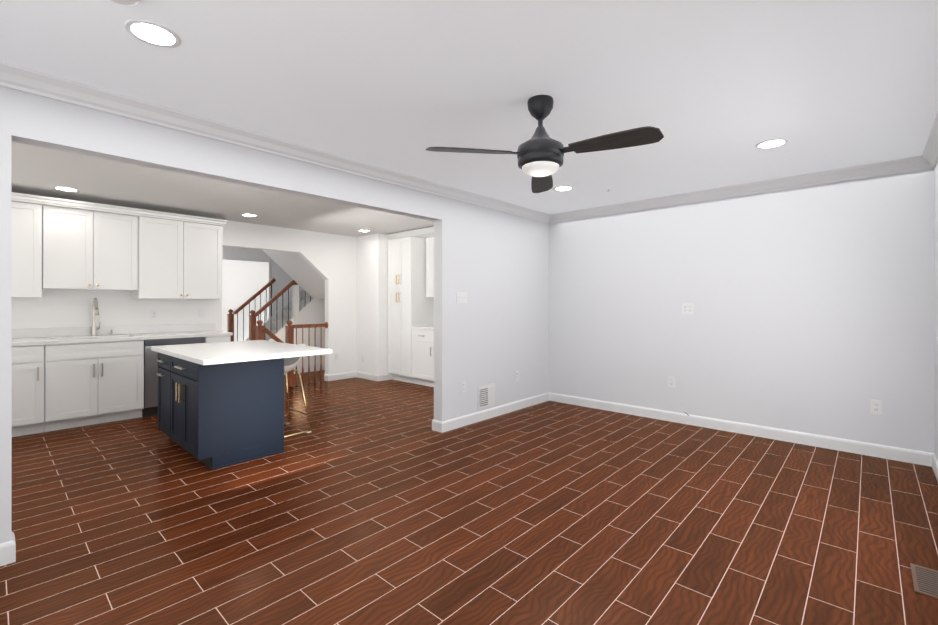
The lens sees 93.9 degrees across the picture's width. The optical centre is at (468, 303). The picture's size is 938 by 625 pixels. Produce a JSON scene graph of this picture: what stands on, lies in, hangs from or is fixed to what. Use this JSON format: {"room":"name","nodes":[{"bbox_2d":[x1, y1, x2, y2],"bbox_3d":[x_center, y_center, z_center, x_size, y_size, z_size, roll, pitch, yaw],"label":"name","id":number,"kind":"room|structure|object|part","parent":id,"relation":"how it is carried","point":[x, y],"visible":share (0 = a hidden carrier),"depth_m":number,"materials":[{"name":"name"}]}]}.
{"room":"empty living room","nodes":[
{"label":"empty living room","id":0,"kind":"room"},
{"bbox_2d":[0,370,937,624],"bbox_3d":[-1.635,1.327,4.428,9.620,0.100,6.140,0,0,42],"label":"floor","id":1,"kind":"structure","parent":0,"point":[366,502],"depth_m":2.52,"materials":[{"name":"brown tile"}]},
{"bbox_2d":[12,346,55,436],"bbox_3d":[-4.652,0.840,4.214,0.628,0.876,0.913,0,0,42],"label":"base cabinet","id":2,"kind":"object","parent":1,"relation":"on","point":[33,367],"depth_m":4.24,"materials":[{"name":"white wood"}]},
{"bbox_2d":[56,342,147,429],"bbox_3d":[-4.140,0.840,4.774,0.628,0.876,0.864,0,0,42],"label":"base cabinet","id":3,"kind":"object","parent":1,"relation":"on","point":[67,377],"depth_m":4.61,"materials":[{"name":"white wood"}]},
{"bbox_2d":[12,330,231,345],"bbox_3d":[-4.092,0.416,4.817,0.641,0.110,2.560,0,0,42],"label":"countertop","id":4,"kind":"structure","parent":3,"relation":"on","point":[175,333],"depth_m":4.85,"materials":[{"name":"white stone"}]},
{"bbox_2d":[91,298,113,335],"bbox_3d":[-4.155,0.146,4.982,0.239,0.432,0.204,0,0,42],"label":"faucet","id":5,"kind":"object","parent":4,"relation":"on","point":[100,330],"depth_m":5.01,"materials":[{"name":"silver metal"}]},
{"bbox_2d":[148,338,211,415],"bbox_3d":[-3.643,0.839,5.318,0.628,0.876,0.741,0,0,42],"label":"dishwasher","id":6,"kind":"object","parent":1,"relation":"on","point":[152,355],"depth_m":4.96,"materials":[{"name":"metal"}]},
{"bbox_2d":[157,352,284,469],"bbox_3d":[-2.264,0.863,3.923,1.191,0.829,0.696,0,0,42],"label":"kitchen island","id":7,"kind":"object","parent":1,"relation":"on","point":[220,404],"depth_m":3.54,"materials":[{"name":"blue wood"}]},
{"bbox_2d":[151,340,331,363],"bbox_3d":[-2.137,0.426,4.064,1.530,0.039,1.035,0,0,42],"label":"island countertop","id":8,"kind":"structure","parent":7,"relation":"on","point":[234,352],"depth_m":3.81,"materials":[{"name":"white stone"}]},
{"bbox_2d":[212,334,231,342],"bbox_3d":[-3.340,0.839,5.650,0.628,0.876,0.286,0,0,42],"label":"base cabinet","id":9,"kind":"object","parent":1,"relation":"on","point":[228,339],"depth_m":5.48,"materials":[{"name":"white wood"}]},
{"bbox_2d":[245,288,324,374],"bbox_3d":[-3.432,0.372,8.495,1.020,1.810,2.320,0,0,42],"label":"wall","id":10,"kind":"structure","parent":1,"relation":"on","point":[312,311],"depth_m":8.32,"materials":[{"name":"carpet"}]},
{"bbox_2d":[227,300,247,341],"bbox_3d":[-4.146,0.387,8.389,0.090,1.781,0.880,0,0,42],"label":"stair rail","id":11,"kind":"object","parent":10,"relation":"on","point":[230,317],"depth_m":8.09,"materials":[{"name":"brown wood"}]},
{"bbox_2d":[248,278,310,339],"bbox_3d":[-3.245,0.154,7.952,0.090,2.247,1.410,0,0,42],"label":"stair rail","id":12,"kind":"object","parent":10,"relation":"on","point":[295,287],"depth_m":7.98,"materials":[{"name":"brown wood"}]},
{"bbox_2d":[254,318,327,386],"bbox_3d":[-2.744,0.757,6.855,0.090,1.040,1.132,0,0,42],"label":"stair rail","id":13,"kind":"object","parent":10,"relation":"on","point":[259,331],"depth_m":6.81,"materials":[{"name":"brown wood"}]},
{"bbox_2d":[263,250,324,298],"bbox_3d":[-3.052,-0.630,8.225,2.165,1.065,2.206,0,0,42],"label":"stair","id":14,"kind":"structure","parent":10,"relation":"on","point":[297,268],"depth_m":7.55,"materials":[{"name":"white paint"}]},
{"bbox_2d":[284,344,311,437],"bbox_3d":[-1.870,0.844,4.378,0.484,0.864,0.454,0,0,42],"label":"bar stool","id":15,"kind":"object","parent":1,"relation":"on","point":[290,363],"visible":0.48,"depth_m":4.37,"materials":[{"name":"white"}]},
{"bbox_3d":[-1.870,0.543,4.379,0.457,0.276,0.468,0,0,42],"label":"seat","id":16,"kind":"part","parent":15,"relation":"part of","materials":[{"name":"white plastic"}]},
{"bbox_2d":[385,227,433,386],"bbox_3d":[-0.193,0.064,6.650,2.741,2.425,0.666,0,0,42],"label":"pantry unit","id":17,"kind":"object","parent":1,"relation":"on","point":[411,306],"visible":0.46,"depth_m":7.05,"materials":[{"name":"white wood"}]},
{"bbox_2d":[910,563,937,598],"bbox_3d":[2.116,1.274,2.003,0.124,0.006,0.280,0,0,42],"label":"floor vent","id":18,"kind":"object","parent":1,"relation":"in","point":[925,580],"visible":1,"depth_m":2.01,"materials":[{"name":"brown metal"}]},
{"bbox_2d":[0,86,937,542],"bbox_3d":[-1.635,0.057,4.428,9.620,2.440,6.140,0,0,42],"label":"wall","id":19,"kind":"structure","parent":0,"point":[816,310],"depth_m":4.39,"materials":[{"name":"white paint"}]},
{"bbox_2d":[0,535,15,565],"bbox_3d":[-2.533,1.224,1.864,0.014,0.106,0.841,0,0,42],"label":"baseboard","id":20,"kind":"structure","parent":19,"relation":"attached to","point":[8,552],"depth_m":2.15,"materials":[{"name":"white paint"}]},
{"bbox_2d":[11,196,54,297],"bbox_3d":[-4.755,-0.549,4.307,0.351,0.971,0.911,0,0,42],"label":"upper cabinet","id":21,"kind":"object","parent":19,"relation":"attached to","point":[32,221],"depth_m":4.43,"materials":[{"name":"white wood"}]},
{"bbox_2d":[55,204,130,290],"bbox_3d":[-4.225,-0.596,4.894,0.341,0.877,0.792,0,0,42],"label":"upper cabinet","id":22,"kind":"object","parent":19,"relation":"attached to","point":[62,244],"depth_m":4.77,"materials":[{"name":"white wood"}]},
{"bbox_2d":[12,323,215,337],"bbox_3d":[-4.321,0.312,5.027,0.020,0.099,2.560,0,0,42],"label":"backsplash","id":23,"kind":"structure","parent":19,"relation":"attached to","point":[65,332],"depth_m":5.10,"materials":[{"name":"white stone"}]},
{"bbox_2d":[150,310,156,318],"bbox_3d":[-3.932,0.137,5.465,0.008,0.115,0.070,0,0,42],"label":"electrical outlet","id":24,"kind":"object","parent":19,"relation":"attached to","point":[153,314],"visible":1,"depth_m":5.46,"materials":[{"name":"white plastic"}]},
{"bbox_2d":[131,212,222,298],"bbox_3d":[-3.667,-0.548,5.482,0.371,0.973,0.954,0,0,42],"label":"upper cabinet","id":25,"kind":"object","parent":19,"relation":"attached to","point":[173,257],"depth_m":5.33,"materials":[{"name":"white wood"}]},
{"bbox_2d":[0,60,551,222],"bbox_3d":[-0.867,-1.114,3.645,0.070,0.098,5.780,0,0,42],"label":"crown molding","id":26,"kind":"structure","parent":19,"relation":"attached to","point":[24,79],"depth_m":2.81,"materials":[{"name":"white paint"}]},
{"bbox_2d":[324,371,355,380],"bbox_3d":[-2.159,1.224,7.424,0.044,0.106,0.524,0,0,42],"label":"baseboard","id":27,"kind":"structure","parent":19,"relation":"attached to","point":[346,375],"depth_m":7.38,"materials":[{"name":"white paint"}]},
{"bbox_2d":[356,371,383,381],"bbox_3d":[-1.713,1.224,7.423,0.644,0.106,0.044,0,0,42],"label":"baseboard","id":28,"kind":"structure","parent":19,"relation":"attached to","point":[374,377],"depth_m":7.35,"materials":[{"name":"white paint"}]},
{"bbox_2d":[432,419,439,430],"bbox_3d":[0.128,1.224,4.959,0.034,0.106,1.457,0,0,42],"label":"baseboard","id":29,"kind":"structure","parent":19,"relation":"attached to","point":[435,423],"depth_m":4.40,"materials":[{"name":"white paint"}]},
{"bbox_2d":[456,292,466,302],"bbox_3d":[-0.070,-0.063,4.556,0.016,0.115,0.162,0,0,42],"label":"light switch","id":30,"kind":"object","parent":19,"relation":"attached to","point":[461,297],"visible":1,"depth_m":4.55,"materials":[{"name":"white plastic"}]},
{"bbox_2d":[461,381,465,392],"bbox_3d":[-0.056,0.867,4.577,0.008,0.115,0.070,0,0,42],"label":"electrical outlet","id":31,"kind":"object","parent":19,"relation":"attached to","point":[463,386],"visible":1,"depth_m":4.57,"materials":[{"name":"white plastic"}]},
{"bbox_2d":[478,383,494,408],"bbox_3d":[0.197,1.022,4.854,0.010,0.240,0.290,0,0,42],"label":"air vent","id":32,"kind":"object","parent":19,"relation":"in","point":[486,395],"visible":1,"depth_m":4.84,"materials":[{"name":"white plastic"}]},
{"bbox_2d":[440,393,547,432],"bbox_3d":[0.388,1.224,5.060,0.014,0.106,1.957,0,0,42],"label":"baseboard","id":33,"kind":"structure","parent":19,"relation":"attached to","point":[465,420],"depth_m":4.89,"materials":[{"name":"white paint"}]},
{"bbox_2d":[515,370,518,380],"bbox_3d":[0.574,0.862,5.268,0.008,0.115,0.070,0,0,42],"label":"electrical outlet","id":34,"kind":"object","parent":19,"relation":"attached to","point":[517,375],"visible":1,"depth_m":5.27,"materials":[{"name":"white plastic"}]},
{"bbox_2d":[668,376,674,387],"bbox_3d":[2.198,0.847,4.753,0.070,0.115,0.008,0,0,42],"label":"electrical outlet","id":35,"kind":"object","parent":19,"relation":"attached to","point":[671,381],"visible":1,"depth_m":4.75,"materials":[{"name":"white plastic"}]},
{"bbox_2d":[682,303,693,313],"bbox_3d":[2.319,0.052,4.642,0.116,0.115,0.008,0,0,42],"label":"outlet","id":36,"kind":"object","parent":19,"relation":"attached to","point":[687,308],"visible":1,"depth_m":4.64,"materials":[{"name":"white plastic"}]},
{"bbox_2d":[552,156,919,222],"bbox_3d":[2.329,-1.114,4.592,3.330,0.098,0.070,0,0,42],"label":"crown molding","id":37,"kind":"structure","parent":19,"relation":"attached to","point":[908,164],"depth_m":4.19,"materials":[{"name":"white paint"}]},
{"bbox_2d":[548,392,927,465],"bbox_3d":[2.333,1.224,4.627,3.470,0.106,0.014,0,0,42],"label":"baseboard","id":38,"kind":"structure","parent":19,"relation":"attached to","point":[851,446],"depth_m":4.19,"materials":[{"name":"white paint"}]},
{"bbox_2d":[870,399,881,414],"bbox_3d":[3.398,0.861,3.656,0.070,0.115,0.008,0,0,42],"label":"electrical outlet","id":39,"kind":"object","parent":19,"relation":"attached to","point":[875,406],"visible":1,"depth_m":3.65,"materials":[{"name":"white plastic"}]},
{"bbox_2d":[920,112,937,169],"bbox_3d":[1.672,-1.114,1.325,0.070,0.098,5.780,0,0,42],"label":"crown molding","id":40,"kind":"structure","parent":19,"relation":"attached to","point":[929,158],"depth_m":3.21,"materials":[{"name":"white paint"}]},
{"bbox_2d":[928,452,937,480],"bbox_3d":[1.693,1.224,1.306,0.014,0.106,5.780,0,0,42],"label":"baseboard","id":41,"kind":"structure","parent":19,"relation":"attached to","point":[932,460],"depth_m":3.35,"materials":[{"name":"white paint"}]},
{"bbox_2d":[0,0,937,236],"bbox_3d":[-1.635,-1.213,4.428,9.620,0.100,6.140,0,0,42],"label":"ceiling","id":42,"kind":"structure","parent":0,"point":[715,92],"depth_m":2.33,"materials":[{"name":"white paint"}]},
{"bbox_2d":[53,186,79,191],"bbox_3d":[-4.070,-1.160,4.432,0.198,0.008,0.198,0,0,42],"label":"recessed light","id":43,"kind":"object","parent":42,"relation":"in","point":[68,189],"visible":0.96,"depth_m":4.43,"materials":[{"name":"white paint"}]},
{"bbox_2d":[110,0,138,5],"bbox_3d":[-1.288,-1.146,1.605,0.140,0.034,0.140,0,0,42],"label":"smoke detector","id":44,"kind":"object","parent":42,"relation":"attached to","point":[129,2],"visible":1,"depth_m":1.64,"materials":[{"name":"white plastic"}]},
{"bbox_2d":[124,19,180,47],"bbox_3d":[-1.358,-1.160,1.885,0.198,0.008,0.198,0,0,42],"label":"recessed light","id":45,"kind":"object","parent":42,"relation":"in","point":[155,33],"visible":1,"depth_m":1.88,"materials":[{"name":"white paint"}]},
{"bbox_2d":[241,214,257,216],"bbox_3d":[-2.876,-1.160,5.739,0.198,0.008,0.198,0,0,42],"label":"recessed light","id":46,"kind":"object","parent":42,"relation":"in","point":[249,215],"visible":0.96,"depth_m":5.75,"materials":[{"name":"white paint"}]},
{"bbox_2d":[426,95,663,192],"bbox_3d":[0.503,-0.948,2.407,1.055,0.430,1.185,0,0,42],"label":"ceiling fan","id":47,"kind":"object","parent":42,"relation":"hanging from","point":[540,154],"visible":1,"depth_m":2.39,"materials":[{"name":"brown metal"}]},
{"bbox_2d":[553,186,572,190],"bbox_3d":[0.949,-1.160,4.410,0.198,0.008,0.198,0,0,42],"label":"recessed light","id":48,"kind":"object","parent":42,"relation":"in","point":[563,188],"visible":0.98,"depth_m":4.40,"materials":[{"name":"white paint"}]},
{"bbox_2d":[755,138,787,148],"bbox_3d":[2.194,-1.160,3.178,0.198,0.008,0.198,0,0,42],"label":"recessed light","id":49,"kind":"object","parent":42,"relation":"in","point":[771,143],"visible":1,"depth_m":3.17,"materials":[{"name":"white paint"}]}
]}

